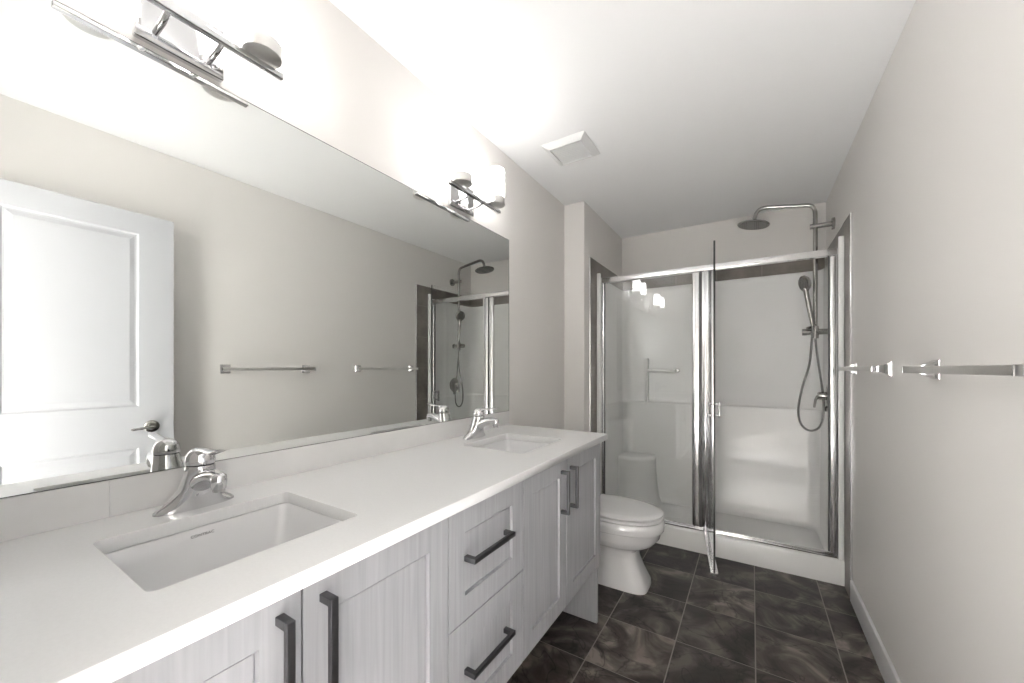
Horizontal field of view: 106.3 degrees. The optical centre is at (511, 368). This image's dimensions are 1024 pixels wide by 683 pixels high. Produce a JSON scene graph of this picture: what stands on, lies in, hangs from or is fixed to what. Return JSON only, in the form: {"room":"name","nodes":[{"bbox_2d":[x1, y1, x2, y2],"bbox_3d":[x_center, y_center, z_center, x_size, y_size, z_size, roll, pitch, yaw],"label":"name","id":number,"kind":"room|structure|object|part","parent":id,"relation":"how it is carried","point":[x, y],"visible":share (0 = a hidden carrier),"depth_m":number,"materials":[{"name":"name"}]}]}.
{"room":"bathroom","nodes":[
{"label":"bathroom","id":0,"kind":"room"},
{"bbox_2d":[56,0,564,429],"bbox_3d":[-0.357,0.015,1.756,0.120,2.440,2.658,0,0,32],"label":"wall","id":1,"kind":"structure","parent":0,"point":[340,87],"depth_m":1.51,"materials":[{"name":"white paint"}]},
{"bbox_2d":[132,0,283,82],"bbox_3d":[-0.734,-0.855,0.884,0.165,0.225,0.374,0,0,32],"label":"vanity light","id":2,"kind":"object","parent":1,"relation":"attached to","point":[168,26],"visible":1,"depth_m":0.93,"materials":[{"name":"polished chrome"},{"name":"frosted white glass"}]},
{"bbox_3d":[-0.780,-0.772,0.854,0.086,0.024,0.013,0,0,32],"label":"arm","id":3,"kind":"part","parent":2,"relation":"part of","materials":[{"name":"silver metal"}]},
{"bbox_3d":[-0.796,-0.806,0.923,0.020,0.127,0.170,0,0,32],"label":"plate","id":4,"kind":"part","parent":2,"relation":"part of","materials":[{"name":"silver metal"}]},
{"bbox_3d":[-0.727,-0.772,0.938,0.086,0.024,0.013,0,0,32],"label":"arm","id":5,"kind":"part","parent":2,"relation":"part of","materials":[{"name":"silver metal"}]},
{"bbox_3d":[-0.633,-0.897,0.972,0.082,0.140,0.082,0,0,32],"label":"lamp shade","id":6,"kind":"part","parent":2,"relation":"part of","materials":[{"name":"white glass"}]},
{"bbox_2d":[0,411,508,541],"bbox_3d":[-0.511,0.279,1.389,0.008,0.078,1.858,0,0,32],"label":"backsplash","id":7,"kind":"structure","parent":1,"relation":"attached to","point":[39,512],"depth_m":0.90,"materials":[{"name":"white tile"}]},
{"bbox_2d":[0,0,508,498],"bbox_3d":[-0.511,-0.245,1.393,0.005,0.969,1.855,0,0,32],"label":"wall mirror","id":8,"kind":"object","parent":1,"relation":"attached to","point":[185,266],"visible":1,"depth_m":0.94,"materials":[{"name":"silver glass"}]},
{"bbox_2d":[448,138,504,216],"bbox_3d":[-0.178,-0.855,1.772,0.165,0.225,0.374,0,0,32],"label":"vanity light","id":9,"kind":"object","parent":1,"relation":"attached to","point":[461,197],"visible":1,"depth_m":1.75,"materials":[{"name":"polished chrome"},{"name":"frosted white glass"}]},
{"bbox_3d":[-0.240,-0.806,1.811,0.020,0.127,0.170,0,0,32],"label":"plate","id":10,"kind":"part","parent":9,"relation":"part of","materials":[{"name":"silver metal"}]},
{"bbox_3d":[-0.213,-0.897,1.643,0.082,0.140,0.082,0,0,32],"label":"lamp shade","id":11,"kind":"part","parent":9,"relation":"part of","materials":[{"name":"white glass"}]},
{"bbox_3d":[-0.224,-0.772,1.742,0.086,0.024,0.013,0,0,32],"label":"arm","id":12,"kind":"part","parent":9,"relation":"part of","materials":[{"name":"silver metal"}]},
{"bbox_3d":[-0.171,-0.772,1.827,0.086,0.024,0.013,0,0,32],"label":"arm","id":13,"kind":"part","parent":9,"relation":"part of","materials":[{"name":"silver metal"}]},
{"bbox_3d":[-0.077,-0.897,1.860,0.082,0.140,0.082,0,0,32],"label":"lamp shade","id":14,"kind":"part","parent":9,"relation":"part of","materials":[{"name":"white glass"}]},
{"bbox_2d":[564,201,621,431],"bbox_3d":[0.654,0.015,3.227,0.274,2.440,0.948,0,0,32],"label":"wall","id":15,"kind":"structure","parent":0,"point":[586,234],"depth_m":2.81,"materials":[{"name":"white paint"}]},
{"bbox_2d":[329,0,915,238],"bbox_3d":[0.207,-1.255,1.009,1.870,0.100,5.430,0,0,32],"label":"ceiling","id":16,"kind":"structure","parent":0,"point":[695,112],"depth_m":1.63,"materials":[{"name":"white paint"}]},
{"bbox_2d":[541,131,599,165],"bbox_3d":[0.326,-1.194,2.108,0.246,0.022,0.244,0,0,32],"label":"ceiling vent","id":17,"kind":"object","parent":16,"relation":"in","point":[578,146],"visible":1,"depth_m":2.08,"materials":[{"name":"white plastic"}]},
{"bbox_2d":[507,543,884,682],"bbox_3d":[0.632,1.275,1.687,1.870,0.080,3.830,0,0,32],"label":"floor","id":18,"kind":"structure","parent":0,"point":[747,623],"depth_m":1.79,"materials":[{"name":"tile"}]},
{"bbox_2d":[112,518,447,682],"bbox_3d":[-0.562,0.641,0.759,0.587,0.589,0.711,0,0,32],"label":"base cabinet","id":19,"kind":"object","parent":18,"relation":"on","point":[382,617],"visible":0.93,"depth_m":0.70,"materials":[{"name":"grey wood"}]},
{"bbox_3d":[-0.443,0.645,0.476,0.018,0.580,0.353,0,0,32],"label":"door","id":20,"kind":"part","parent":19,"relation":"part of","materials":[{"name":"grey wood"}]},
{"bbox_3d":[-0.345,0.473,0.584,0.034,0.185,0.014,0,0,32],"label":"handle","id":21,"kind":"part","parent":19,"relation":"part of","materials":[{"name":"grey metal"}]},
{"bbox_3d":[-0.307,0.473,0.644,0.034,0.185,0.014,0,0,32],"label":"handle","id":22,"kind":"part","parent":19,"relation":"part of","materials":[{"name":"grey metal"}]},
{"bbox_3d":[-0.255,0.645,0.777,0.018,0.580,0.350,0,0,32],"label":"door","id":23,"kind":"part","parent":19,"relation":"part of","materials":[{"name":"grey wood"}]},
{"bbox_2d":[448,481,522,682],"bbox_3d":[-0.279,0.641,1.211,0.587,0.589,0.355,0,0,32],"label":"drawers","id":24,"kind":"object","parent":18,"relation":"on","point":[485,539],"visible":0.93,"depth_m":1.06,"materials":[{"name":"grey wood"}]},
{"bbox_3d":[-0.067,0.790,1.078,0.018,0.292,0.351,0,0,32],"label":"drawer","id":25,"kind":"part","parent":24,"relation":"part of","materials":[{"name":"grey wood"}]},
{"bbox_3d":[-0.055,0.771,1.047,0.034,0.014,0.195,0,0,32],"label":"handle","id":26,"kind":"part","parent":24,"relation":"part of","materials":[{"name":"grey metal"}]},
{"bbox_3d":[-0.055,0.483,1.047,0.034,0.014,0.195,0,0,32],"label":"handle","id":27,"kind":"part","parent":24,"relation":"part of","materials":[{"name":"grey metal"}]},
{"bbox_2d":[523,443,599,660],"bbox_3d":[0.010,0.641,1.672,0.587,0.589,0.734,0,0,32],"label":"base cabinet","id":28,"kind":"object","parent":18,"relation":"on","point":[561,502],"visible":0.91,"depth_m":1.45,"materials":[{"name":"grey wood"}]},
{"bbox_2d":[0,425,607,682],"bbox_3d":[-0.269,0.332,1.240,0.576,0.028,1.861,0,0,32],"label":"countertop","id":29,"kind":"structure","parent":28,"relation":"on","point":[69,613],"depth_m":0.66,"materials":[{"name":"white stone"}]},
{"bbox_2d":[152,447,233,516],"bbox_3d":[-0.692,0.246,0.883,0.165,0.145,0.139,0,0,5],"label":"faucet","id":30,"kind":"object","parent":29,"relation":"on","point":[201,485],"visible":1,"depth_m":0.85,"materials":[{"name":"silver metal"}]},
{"bbox_3d":[-0.676,0.194,0.852,0.135,0.043,0.055,0,0,32],"label":"handle","id":31,"kind":"part","parent":30,"relation":"part of","materials":[{"name":"silver metal"}]},
{"bbox_3d":[-0.671,0.253,0.850,0.129,0.063,0.052,0,0,32],"label":"spout","id":32,"kind":"part","parent":30,"relation":"part of","materials":[{"name":"silver metal"}]},
{"bbox_2d":[105,503,341,591],"bbox_3d":[-0.550,0.423,0.768,0.340,0.152,0.385,0,0,32],"label":"sink","id":33,"kind":"object","parent":29,"relation":"in","point":[157,564],"visible":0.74,"depth_m":0.85,"materials":[{"name":"white ceramic"}]},
{"bbox_2d":[463,407,498,439],"bbox_3d":[-0.134,0.246,1.771,0.165,0.145,0.139,0,0,5],"label":"faucet","id":34,"kind":"object","parent":29,"relation":"on","point":[476,430],"visible":1,"depth_m":1.73,"materials":[{"name":"silver metal"}]},
{"bbox_3d":[-0.118,0.194,1.740,0.135,0.043,0.055,0,0,32],"label":"handle","id":35,"kind":"part","parent":34,"relation":"part of","materials":[{"name":"silver metal"}]},
{"bbox_3d":[-0.114,0.253,1.737,0.129,0.063,0.052,0,0,32],"label":"spout","id":36,"kind":"part","parent":34,"relation":"part of","materials":[{"name":"silver metal"}]},
{"bbox_2d":[479,439,547,452],"bbox_3d":[0.008,0.423,1.661,0.340,0.152,0.385,0,0,32],"label":"sink","id":37,"kind":"object","parent":29,"relation":"in","point":[518,446],"visible":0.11,"depth_m":1.83,"materials":[{"name":"white ceramic"}]},
{"bbox_3d":[0.117,0.645,1.372,0.018,0.580,0.335,0,0,32],"label":"door","id":38,"kind":"part","parent":28,"relation":"part of","materials":[{"name":"grey wood"}]},
{"bbox_3d":[0.204,0.473,1.461,0.034,0.165,0.014,0,0,32],"label":"handle","id":39,"kind":"part","parent":28,"relation":"part of","materials":[{"name":"grey metal"}]},
{"bbox_3d":[0.249,0.473,1.534,0.034,0.165,0.014,0,0,32],"label":"handle","id":40,"kind":"part","parent":28,"relation":"part of","materials":[{"name":"grey metal"}]},
{"bbox_3d":[0.312,0.645,1.683,0.018,0.580,0.391,0,0,32],"label":"door","id":41,"kind":"part","parent":28,"relation":"part of","materials":[{"name":"grey wood"}]},
{"bbox_2d":[563,566,597,623],"bbox_3d":[0.196,0.791,2.001,0.518,0.888,0.018,0,0,32],"label":"end panel","id":42,"kind":"object","parent":18,"relation":"on","point":[584,604],"visible":0.2,"depth_m":1.88,"materials":[{"name":"grey wood"}]},
{"bbox_2d":[598,493,664,594],"bbox_3d":[0.519,0.852,2.317,0.755,0.766,0.436,0,0,32],"label":"toilet","id":43,"kind":"object","parent":18,"relation":"on","point":[628,526],"visible":0.43,"depth_m":2.13,"materials":[{"name":"white ceramic"}]},
{"bbox_3d":[0.614,0.834,2.258,0.527,0.018,0.368,0,0,32],"label":"seat","id":44,"kind":"part","parent":43,"relation":"part of","materials":[{"name":"white plastic"}]},
{"bbox_3d":[0.611,0.809,2.260,0.530,0.022,0.366,0,0,32],"label":"lid","id":45,"kind":"part","parent":43,"relation":"part of","materials":[{"name":"white plastic"}]},
{"bbox_2d":[597,236,844,585],"bbox_3d":[1.454,0.240,2.857,1.456,1.990,0.706,0,0,32],"label":"shower stall","id":46,"kind":"object","parent":18,"relation":"on","point":[771,472],"visible":0.74,"depth_m":2.98,"materials":[{"name":"white plastic"}]},
{"bbox_3d":[1.091,0.948,3.295,0.343,0.405,0.315,0,0,32],"label":"seat","id":47,"kind":"part","parent":46,"relation":"part of","materials":[{"name":"white plastic"}]},
{"bbox_3d":[1.286,0.018,3.300,0.228,0.032,0.032,0,0,32],"label":"grab rail","id":48,"kind":"part","parent":46,"relation":"part of","materials":[{"name":"white plastic"}]},
{"bbox_2d":[601,240,837,576],"bbox_3d":[1.128,0.199,2.334,1.400,1.783,0.635,0,0,32],"label":"shower door frame","id":49,"kind":"structure","parent":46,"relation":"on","point":[703,276],"depth_m":2.39,"materials":[{"name":"metal"}]},
{"bbox_3d":[1.290,0.218,2.550,0.018,1.735,0.020,0,0,23],"label":"hinge rail","id":50,"kind":"part","parent":49,"relation":"part of","materials":[{"name":"metal"}]},
{"bbox_3d":[1.173,0.201,2.276,0.006,1.741,0.583,0,0,23],"label":"glass door","id":51,"kind":"part","parent":49,"relation":"part of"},
{"bbox_3d":[1.060,0.220,2.053,0.029,0.086,0.018,0,0,32],"label":"handle","id":52,"kind":"part","parent":49,"relation":"part of","materials":[{"name":"silver metal"}]},
{"bbox_3d":[1.175,1.076,2.281,0.036,0.022,0.597,0,0,23],"label":"rail","id":53,"kind":"part","parent":49,"relation":"part of","materials":[{"name":"metal"}]},
{"bbox_3d":[1.093,0.220,2.042,0.029,0.086,0.018,0,0,32],"label":"handle","id":54,"kind":"part","parent":49,"relation":"part of","materials":[{"name":"silver metal"}]},
{"bbox_2d":[813,384,827,411],"bbox_3d":[2.037,0.194,2.530,0.081,0.182,0.154,0,0,32],"label":"shower valve","id":55,"kind":"object","parent":46,"relation":"attached to","point":[820,395],"visible":0.81,"depth_m":2.51,"materials":[{"name":"metal"}]},
{"bbox_3d":[2.032,0.206,2.533,0.069,0.106,0.054,0,0,32],"label":"lever","id":56,"kind":"part","parent":55,"relation":"part of","materials":[{"name":"metal"}]},
{"bbox_2d":[622,202,825,275],"bbox_3d":[1.562,0.015,3.288,1.749,2.440,0.120,0,0,32],"label":"wall","id":57,"kind":"structure","parent":0,"point":[788,232],"depth_m":3.12,"materials":[{"name":"white paint"}]},
{"bbox_2d":[590,215,849,597],"bbox_3d":[1.416,0.205,2.797,1.475,2.060,0.868,0,0,32],"label":"trim","id":58,"kind":"structure","parent":57,"relation":"attached to","point":[802,265],"depth_m":2.85,"materials":[{"name":"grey tile"}]},
{"bbox_2d":[589,212,852,579],"bbox_3d":[1.414,0.203,2.793,1.475,2.064,0.876,0,0,32],"label":"trim","id":59,"kind":"structure","parent":57,"relation":"attached to","point":[851,213],"depth_m":2.03,"materials":[{"name":"metal"}]},
{"bbox_2d":[826,0,1023,682],"bbox_3d":[1.371,0.015,1.222,0.120,2.440,3.826,0,0,32],"label":"wall","id":60,"kind":"structure","parent":0,"point":[931,175],"depth_m":1.09,"materials":[{"name":"white paint"}]},
{"bbox_2d":[737,203,835,431],"bbox_3d":[1.862,-0.362,2.633,0.544,1.558,0.200,0,0,32],"label":"shower column","id":61,"kind":"structure","parent":60,"relation":"attached to","point":[804,282],"depth_m":2.53,"materials":[{"name":"metal"}]},
{"bbox_3d":[1.974,-0.254,2.554,0.066,0.064,0.059,0,0,32],"label":"diverter knob","id":62,"kind":"part","parent":61,"relation":"part of","materials":[{"name":"metal"}]},
{"bbox_2d":[838,361,892,375],"bbox_3d":[1.591,0.001,1.747,0.064,0.056,0.670,0,0,32],"label":"towel bar","id":63,"kind":"object","parent":60,"relation":"attached to","point":[886,368],"visible":1,"depth_m":1.50,"materials":[{"name":"silver metal"}]},
{"bbox_3d":[1.751,0.001,1.993,0.054,0.056,0.056,0,0,32],"label":"post","id":64,"kind":"part","parent":63,"relation":"part of","materials":[{"name":"silver metal"}]},
{"bbox_3d":[1.440,0.001,1.496,0.054,0.056,0.056,0,0,32],"label":"post","id":65,"kind":"part","parent":63,"relation":"part of","materials":[{"name":"silver metal"}]},
{"bbox_2d":[850,580,901,682],"bbox_3d":[1.089,1.179,0.895,0.013,0.113,2.692,0,0,32],"label":"baseboard","id":66,"kind":"structure","parent":60,"relation":"attached to","point":[889,674],"depth_m":1.64,"materials":[{"name":"white paint"}]},
{"bbox_2d":[902,360,1023,379],"bbox_3d":[1.067,0.003,0.910,0.064,0.056,0.595,0,0,32],"label":"towel bar","id":67,"kind":"object","parent":60,"relation":"attached to","point":[933,369],"visible":1,"depth_m":0.83,"materials":[{"name":"silver metal"}]},
{"bbox_3d":[1.207,0.003,1.124,0.054,0.056,0.056,0,0,32],"label":"post","id":68,"kind":"part","parent":67,"relation":"part of","materials":[{"name":"silver metal"}]}
]}

